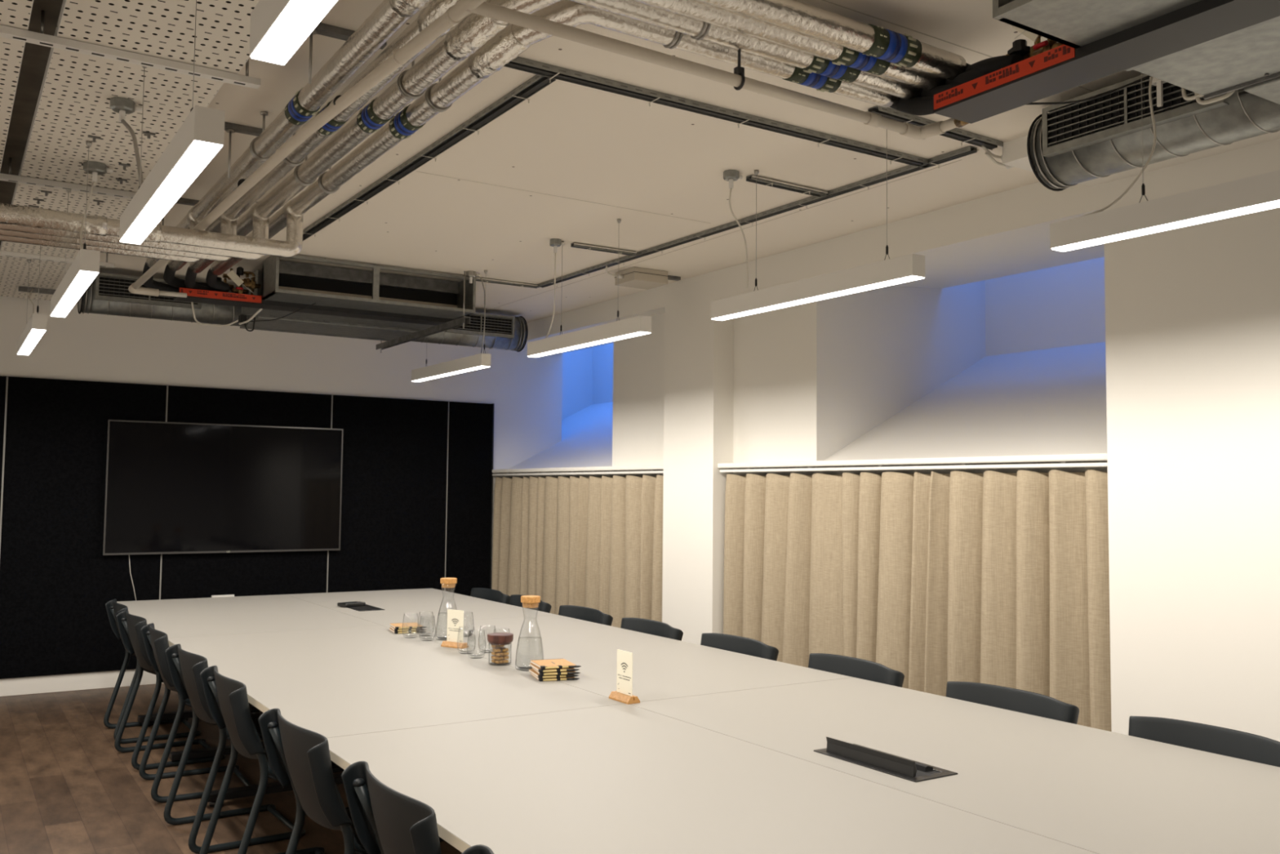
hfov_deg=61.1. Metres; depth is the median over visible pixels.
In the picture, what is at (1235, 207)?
diffuser
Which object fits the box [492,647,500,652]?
biscuit
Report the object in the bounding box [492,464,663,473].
trim
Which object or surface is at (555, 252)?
power flex
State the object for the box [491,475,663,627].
curtain
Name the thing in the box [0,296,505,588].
wall
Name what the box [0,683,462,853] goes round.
floor
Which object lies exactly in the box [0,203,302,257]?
insulated pipe
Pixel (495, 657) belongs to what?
biscuit
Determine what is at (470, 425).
wall panel
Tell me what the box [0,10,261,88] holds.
rail
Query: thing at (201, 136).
linear pendant
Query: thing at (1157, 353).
wall
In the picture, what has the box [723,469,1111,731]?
curtain
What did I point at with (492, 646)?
biscuit
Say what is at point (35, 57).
cable tray
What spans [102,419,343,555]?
television
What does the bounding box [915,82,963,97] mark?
hose
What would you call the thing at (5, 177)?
rail
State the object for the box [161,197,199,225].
hanger
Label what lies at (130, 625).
chair
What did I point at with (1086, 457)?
curtain rail
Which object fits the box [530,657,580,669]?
notebook
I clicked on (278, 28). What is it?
linear pendant
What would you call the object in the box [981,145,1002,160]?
cable
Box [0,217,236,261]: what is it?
insulated pipe
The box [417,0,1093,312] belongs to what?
trim
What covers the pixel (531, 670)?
notebook
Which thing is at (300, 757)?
chair
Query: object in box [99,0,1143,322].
ceiling
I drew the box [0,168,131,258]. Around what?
perforated panel
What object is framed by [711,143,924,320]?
linear pendant
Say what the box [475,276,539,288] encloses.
ceiling track
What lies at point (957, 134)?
ceiling track
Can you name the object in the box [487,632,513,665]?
jar
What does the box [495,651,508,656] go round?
biscuit
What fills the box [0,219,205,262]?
insulated pipe
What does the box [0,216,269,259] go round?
insulated pipe
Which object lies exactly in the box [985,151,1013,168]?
cable
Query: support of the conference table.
on the floor
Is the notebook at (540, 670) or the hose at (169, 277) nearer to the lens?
the notebook at (540, 670)
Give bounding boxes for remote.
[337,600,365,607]
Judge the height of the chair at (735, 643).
0.806 m
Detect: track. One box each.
[285,74,556,241]
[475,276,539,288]
[492,469,663,475]
[503,56,934,168]
[537,145,978,288]
[570,242,636,255]
[719,461,1107,472]
[746,174,827,197]
[866,105,1003,150]
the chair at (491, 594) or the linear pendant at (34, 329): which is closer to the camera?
the linear pendant at (34, 329)
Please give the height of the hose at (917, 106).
0.142 m
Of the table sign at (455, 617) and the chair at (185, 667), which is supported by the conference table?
the table sign at (455, 617)
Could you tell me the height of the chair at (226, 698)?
0.806 m
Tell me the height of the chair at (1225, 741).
0.806 m
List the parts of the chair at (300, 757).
frame, backrest, frame, seat, seat rail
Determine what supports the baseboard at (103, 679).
attached to the wall at (88, 347)
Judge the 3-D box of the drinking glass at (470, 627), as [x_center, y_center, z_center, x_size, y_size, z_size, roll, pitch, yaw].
[-0.807,0.991,5.045,0.086,0.122,0.086,3,-4,-33]
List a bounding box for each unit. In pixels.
[77,255,528,351]
[933,0,1279,191]
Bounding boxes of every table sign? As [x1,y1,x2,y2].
[440,608,468,648]
[608,648,639,704]
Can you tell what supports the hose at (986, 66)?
attached to the unit at (1213, 65)
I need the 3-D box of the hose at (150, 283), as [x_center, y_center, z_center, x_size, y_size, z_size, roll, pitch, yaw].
[-2.738,-0.891,6.519,0.465,0.144,0.430,3,-4,-33]
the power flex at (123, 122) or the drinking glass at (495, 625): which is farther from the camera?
the drinking glass at (495, 625)
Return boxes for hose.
[142,262,178,292]
[163,263,210,288]
[184,266,220,291]
[205,268,230,292]
[889,95,933,115]
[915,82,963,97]
[943,53,1017,84]
[964,53,1024,75]
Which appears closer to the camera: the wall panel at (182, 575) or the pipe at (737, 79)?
the pipe at (737, 79)
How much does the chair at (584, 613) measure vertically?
0.806 m
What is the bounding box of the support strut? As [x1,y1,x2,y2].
[375,271,470,353]
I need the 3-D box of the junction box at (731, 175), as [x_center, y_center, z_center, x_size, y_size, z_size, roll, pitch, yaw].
[0.414,-1.103,4.860,0.066,0.075,0.091,-2,-4,35]
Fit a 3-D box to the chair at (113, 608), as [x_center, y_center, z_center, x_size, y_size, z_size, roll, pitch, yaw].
[-2.961,1.465,6.661,0.550,0.806,0.543,3,-4,-33]
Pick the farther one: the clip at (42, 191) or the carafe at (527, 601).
the clip at (42, 191)
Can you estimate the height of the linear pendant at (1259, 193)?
0.634 m
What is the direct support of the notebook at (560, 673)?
on the notebook at (531, 670)
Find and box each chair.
[103,599,201,743]
[114,609,225,769]
[138,622,254,802]
[163,644,305,853]
[199,665,344,853]
[257,707,444,853]
[341,760,441,853]
[461,844,493,853]
[470,587,510,604]
[509,594,551,613]
[558,604,613,626]
[620,617,683,640]
[700,632,778,660]
[808,653,904,687]
[946,680,1079,724]
[1128,715,1279,767]
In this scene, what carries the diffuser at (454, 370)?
attached to the linear pendant at (480, 361)
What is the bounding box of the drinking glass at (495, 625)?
[478,625,496,653]
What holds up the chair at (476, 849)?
on the floor
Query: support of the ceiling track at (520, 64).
attached to the ceiling
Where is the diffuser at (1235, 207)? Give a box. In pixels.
[1051,200,1279,252]
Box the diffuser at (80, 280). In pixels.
[50,270,98,317]
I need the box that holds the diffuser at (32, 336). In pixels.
[17,328,45,355]
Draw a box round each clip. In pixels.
[32,198,44,204]
[40,190,52,196]
[87,134,100,142]
[93,199,103,205]
[115,177,127,184]
[118,163,130,169]
[142,131,155,138]
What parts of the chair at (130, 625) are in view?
backrest, seat, frame, frame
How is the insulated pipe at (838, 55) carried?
attached to the ceiling
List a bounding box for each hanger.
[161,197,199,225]
[224,121,265,177]
[308,22,386,84]
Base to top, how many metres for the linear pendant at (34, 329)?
0.554 m
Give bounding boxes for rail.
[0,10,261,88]
[0,158,136,199]
[0,250,114,267]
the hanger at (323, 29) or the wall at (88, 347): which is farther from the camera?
the wall at (88, 347)
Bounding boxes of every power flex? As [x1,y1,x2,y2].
[27,288,34,313]
[80,181,95,248]
[120,119,143,186]
[471,275,485,353]
[544,252,555,338]
[605,265,617,276]
[728,187,748,288]
[1082,76,1156,216]
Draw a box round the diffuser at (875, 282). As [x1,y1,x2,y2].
[711,275,924,320]
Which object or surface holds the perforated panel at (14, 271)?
attached to the rail at (2, 253)
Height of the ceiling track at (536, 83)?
0.035 m
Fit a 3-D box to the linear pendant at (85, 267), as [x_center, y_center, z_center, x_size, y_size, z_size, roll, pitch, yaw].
[-2.403,-0.825,4.610,0.066,0.554,1.290,3,-4,-33]
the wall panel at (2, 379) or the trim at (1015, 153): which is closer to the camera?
the trim at (1015, 153)
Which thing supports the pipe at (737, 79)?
attached to the ceiling
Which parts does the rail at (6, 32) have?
threaded rod, threaded rod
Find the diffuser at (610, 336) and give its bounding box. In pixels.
[527,331,650,357]
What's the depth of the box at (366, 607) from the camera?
6.85 m
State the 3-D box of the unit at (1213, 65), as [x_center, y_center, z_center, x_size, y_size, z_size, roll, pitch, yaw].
[1.798,-1.106,2.614,1.460,0.304,2.669,3,-4,-33]
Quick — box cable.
[128,554,136,600]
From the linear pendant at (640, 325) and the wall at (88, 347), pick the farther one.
the wall at (88, 347)
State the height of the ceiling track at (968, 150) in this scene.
0.035 m
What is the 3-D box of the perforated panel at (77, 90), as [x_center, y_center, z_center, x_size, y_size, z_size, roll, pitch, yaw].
[-2.031,-1.147,4.158,0.504,0.040,1.734,3,-4,-33]
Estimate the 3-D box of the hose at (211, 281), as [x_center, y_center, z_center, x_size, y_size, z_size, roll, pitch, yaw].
[-2.577,-0.901,6.586,0.131,0.114,0.382,1,-3,-14]
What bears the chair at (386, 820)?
on the floor
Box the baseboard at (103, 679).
[0,668,164,696]
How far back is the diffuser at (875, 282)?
4.45 m
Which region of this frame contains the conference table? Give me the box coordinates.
[116,587,1279,853]
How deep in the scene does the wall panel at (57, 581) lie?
7.94 m
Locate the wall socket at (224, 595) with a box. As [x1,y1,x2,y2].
[211,594,234,597]
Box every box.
[83,160,112,182]
[110,97,142,122]
[346,604,384,611]
[466,271,479,283]
[549,238,564,253]
[614,266,680,289]
[723,169,742,188]
[813,736,957,782]
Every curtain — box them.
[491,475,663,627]
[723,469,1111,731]
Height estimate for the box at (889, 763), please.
0.046 m
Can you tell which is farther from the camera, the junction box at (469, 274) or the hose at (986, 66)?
the junction box at (469, 274)
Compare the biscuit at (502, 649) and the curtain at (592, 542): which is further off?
the curtain at (592, 542)
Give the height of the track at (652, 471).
0.027 m
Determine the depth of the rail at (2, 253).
6.38 m
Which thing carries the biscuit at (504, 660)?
in the jar
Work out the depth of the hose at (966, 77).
3.27 m
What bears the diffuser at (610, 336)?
attached to the linear pendant at (640, 325)
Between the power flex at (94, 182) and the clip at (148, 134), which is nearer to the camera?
the clip at (148, 134)
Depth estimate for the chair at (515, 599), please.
7.13 m
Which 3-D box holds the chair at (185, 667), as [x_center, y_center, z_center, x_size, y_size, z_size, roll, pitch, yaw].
[-1.755,1.366,4.775,0.550,0.806,0.543,3,-4,-35]
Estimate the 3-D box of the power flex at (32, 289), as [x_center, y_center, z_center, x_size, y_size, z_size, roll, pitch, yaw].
[-3.699,-0.741,6.588,0.031,0.423,1.404,3,-4,-30]
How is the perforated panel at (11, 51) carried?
attached to the rail at (5, 177)
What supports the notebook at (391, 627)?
on the notebook at (390, 628)
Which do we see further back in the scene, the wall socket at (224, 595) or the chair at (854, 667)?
the wall socket at (224, 595)
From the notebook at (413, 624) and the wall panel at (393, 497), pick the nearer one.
the notebook at (413, 624)
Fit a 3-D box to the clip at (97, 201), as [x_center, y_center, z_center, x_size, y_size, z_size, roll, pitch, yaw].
[-2.567,-1.062,5.142,0.044,0.022,0.012,3,-4,-33]
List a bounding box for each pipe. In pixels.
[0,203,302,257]
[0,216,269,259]
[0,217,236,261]
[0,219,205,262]
[128,0,485,297]
[146,0,965,267]
[168,0,946,271]
[189,0,920,273]
[210,0,896,275]
[466,1,968,139]
[939,118,957,132]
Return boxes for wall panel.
[0,375,6,510]
[0,376,166,679]
[159,385,331,599]
[326,395,448,592]
[444,401,493,595]
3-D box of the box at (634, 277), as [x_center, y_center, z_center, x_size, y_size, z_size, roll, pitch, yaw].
[0.063,-0.967,7.123,0.470,0.084,0.244,3,-4,-33]
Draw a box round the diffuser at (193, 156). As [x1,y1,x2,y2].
[120,140,222,244]
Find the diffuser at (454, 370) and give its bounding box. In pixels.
[412,365,489,382]
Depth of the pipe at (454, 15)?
3.40 m
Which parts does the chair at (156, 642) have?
backrest, frame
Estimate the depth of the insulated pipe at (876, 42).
3.19 m
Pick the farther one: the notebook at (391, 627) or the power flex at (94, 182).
the notebook at (391, 627)
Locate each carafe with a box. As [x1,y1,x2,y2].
[435,577,457,640]
[515,595,543,671]
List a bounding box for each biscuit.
[491,644,504,647]
[491,655,502,659]
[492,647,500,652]
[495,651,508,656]
[495,658,508,663]
[498,646,508,651]
[501,655,508,658]
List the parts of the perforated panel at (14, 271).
wire bracket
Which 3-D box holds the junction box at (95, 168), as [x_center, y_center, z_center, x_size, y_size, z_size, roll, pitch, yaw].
[-2.284,-1.066,4.569,0.083,0.075,0.107,-2,-4,35]
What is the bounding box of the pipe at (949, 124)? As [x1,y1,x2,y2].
[939,118,957,132]
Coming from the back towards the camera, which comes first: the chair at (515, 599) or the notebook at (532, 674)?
the chair at (515, 599)
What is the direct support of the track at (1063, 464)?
attached to the wall at (1157, 353)
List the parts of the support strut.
threaded rod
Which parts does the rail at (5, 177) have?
threaded rod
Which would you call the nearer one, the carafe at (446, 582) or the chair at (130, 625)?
the carafe at (446, 582)
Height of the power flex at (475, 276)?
0.521 m
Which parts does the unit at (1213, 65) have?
valve handle, intake frame, red lever, casing, grille frame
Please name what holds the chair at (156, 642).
on the floor
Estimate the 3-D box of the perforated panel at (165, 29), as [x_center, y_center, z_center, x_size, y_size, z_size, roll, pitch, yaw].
[-1.058,-1.225,2.670,0.524,0.040,1.774,3,-4,-33]
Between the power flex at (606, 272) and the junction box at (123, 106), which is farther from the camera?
the power flex at (606, 272)
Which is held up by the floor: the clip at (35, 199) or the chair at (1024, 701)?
the chair at (1024, 701)
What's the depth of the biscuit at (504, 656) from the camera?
4.73 m
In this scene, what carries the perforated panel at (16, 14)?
attached to the rail at (6, 32)
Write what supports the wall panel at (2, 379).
attached to the wall at (88, 347)
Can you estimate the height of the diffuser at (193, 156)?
0.012 m
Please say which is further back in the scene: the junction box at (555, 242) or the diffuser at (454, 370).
the diffuser at (454, 370)
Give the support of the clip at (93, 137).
attached to the perforated panel at (77, 90)
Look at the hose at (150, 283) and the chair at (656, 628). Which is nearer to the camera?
the chair at (656, 628)
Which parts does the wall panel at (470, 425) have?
edge trim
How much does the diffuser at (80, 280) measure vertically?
0.012 m
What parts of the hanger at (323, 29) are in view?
threaded rod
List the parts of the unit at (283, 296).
grille frame, valve handle, casing, intake frame, grille frame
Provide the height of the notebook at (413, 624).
0.014 m
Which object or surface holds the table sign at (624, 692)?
on the conference table
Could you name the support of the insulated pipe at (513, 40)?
attached to the ceiling
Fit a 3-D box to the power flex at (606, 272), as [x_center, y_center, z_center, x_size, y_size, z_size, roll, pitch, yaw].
[-0.200,-0.992,6.930,0.058,0.037,0.202,-1,-4,19]
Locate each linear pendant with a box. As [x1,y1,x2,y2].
[17,245,47,355]
[49,141,100,317]
[119,0,225,244]
[248,0,337,65]
[411,270,490,382]
[527,218,651,357]
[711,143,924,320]
[1049,74,1279,252]
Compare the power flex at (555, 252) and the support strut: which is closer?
the power flex at (555, 252)
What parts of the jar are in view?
glass, lid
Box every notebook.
[389,622,426,629]
[389,627,426,633]
[390,626,425,631]
[528,668,578,678]
[529,662,579,672]
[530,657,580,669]
[530,672,579,681]
[532,667,580,675]
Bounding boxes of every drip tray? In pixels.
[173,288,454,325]
[933,0,1279,124]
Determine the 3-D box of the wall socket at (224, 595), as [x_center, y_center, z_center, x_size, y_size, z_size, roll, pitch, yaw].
[-3.271,1.352,8.506,0.170,0.070,0.027,3,-4,-33]
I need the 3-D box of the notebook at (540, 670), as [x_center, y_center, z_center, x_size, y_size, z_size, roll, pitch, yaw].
[-0.351,0.980,4.432,0.163,0.014,0.189,2,-4,-19]
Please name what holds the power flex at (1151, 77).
hanging from the unit at (1213, 65)
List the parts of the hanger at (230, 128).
threaded rod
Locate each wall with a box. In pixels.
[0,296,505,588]
[489,137,1279,741]
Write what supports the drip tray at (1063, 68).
on the unit at (1213, 65)
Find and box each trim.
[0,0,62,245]
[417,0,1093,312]
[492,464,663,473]
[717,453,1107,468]
[1002,130,1279,186]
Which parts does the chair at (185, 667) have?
backrest, frame, seat, seat rail, frame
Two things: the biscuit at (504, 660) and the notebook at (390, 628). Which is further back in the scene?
the notebook at (390, 628)
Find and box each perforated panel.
[0,0,33,30]
[0,37,25,170]
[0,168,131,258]
[0,245,71,300]
[20,26,224,192]
[56,0,259,74]
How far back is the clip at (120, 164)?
4.55 m
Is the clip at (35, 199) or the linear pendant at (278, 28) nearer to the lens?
the linear pendant at (278, 28)
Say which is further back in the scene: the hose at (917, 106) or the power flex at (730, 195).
the power flex at (730, 195)
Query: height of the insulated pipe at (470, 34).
0.183 m
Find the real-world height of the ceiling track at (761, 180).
0.035 m
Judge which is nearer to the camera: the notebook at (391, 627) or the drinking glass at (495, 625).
the drinking glass at (495, 625)
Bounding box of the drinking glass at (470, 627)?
[457,626,475,653]
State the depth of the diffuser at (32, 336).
6.03 m
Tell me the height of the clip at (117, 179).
0.022 m
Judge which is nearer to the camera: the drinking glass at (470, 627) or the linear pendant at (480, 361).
the drinking glass at (470, 627)
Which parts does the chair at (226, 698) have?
backrest, frame, seat, seat rail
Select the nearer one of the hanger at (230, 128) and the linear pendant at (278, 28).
the linear pendant at (278, 28)
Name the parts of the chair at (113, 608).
backrest, frame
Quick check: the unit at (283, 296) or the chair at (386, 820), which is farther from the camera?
the unit at (283, 296)
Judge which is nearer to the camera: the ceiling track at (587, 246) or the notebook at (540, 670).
the notebook at (540, 670)
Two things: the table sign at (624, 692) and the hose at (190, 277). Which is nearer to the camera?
the table sign at (624, 692)

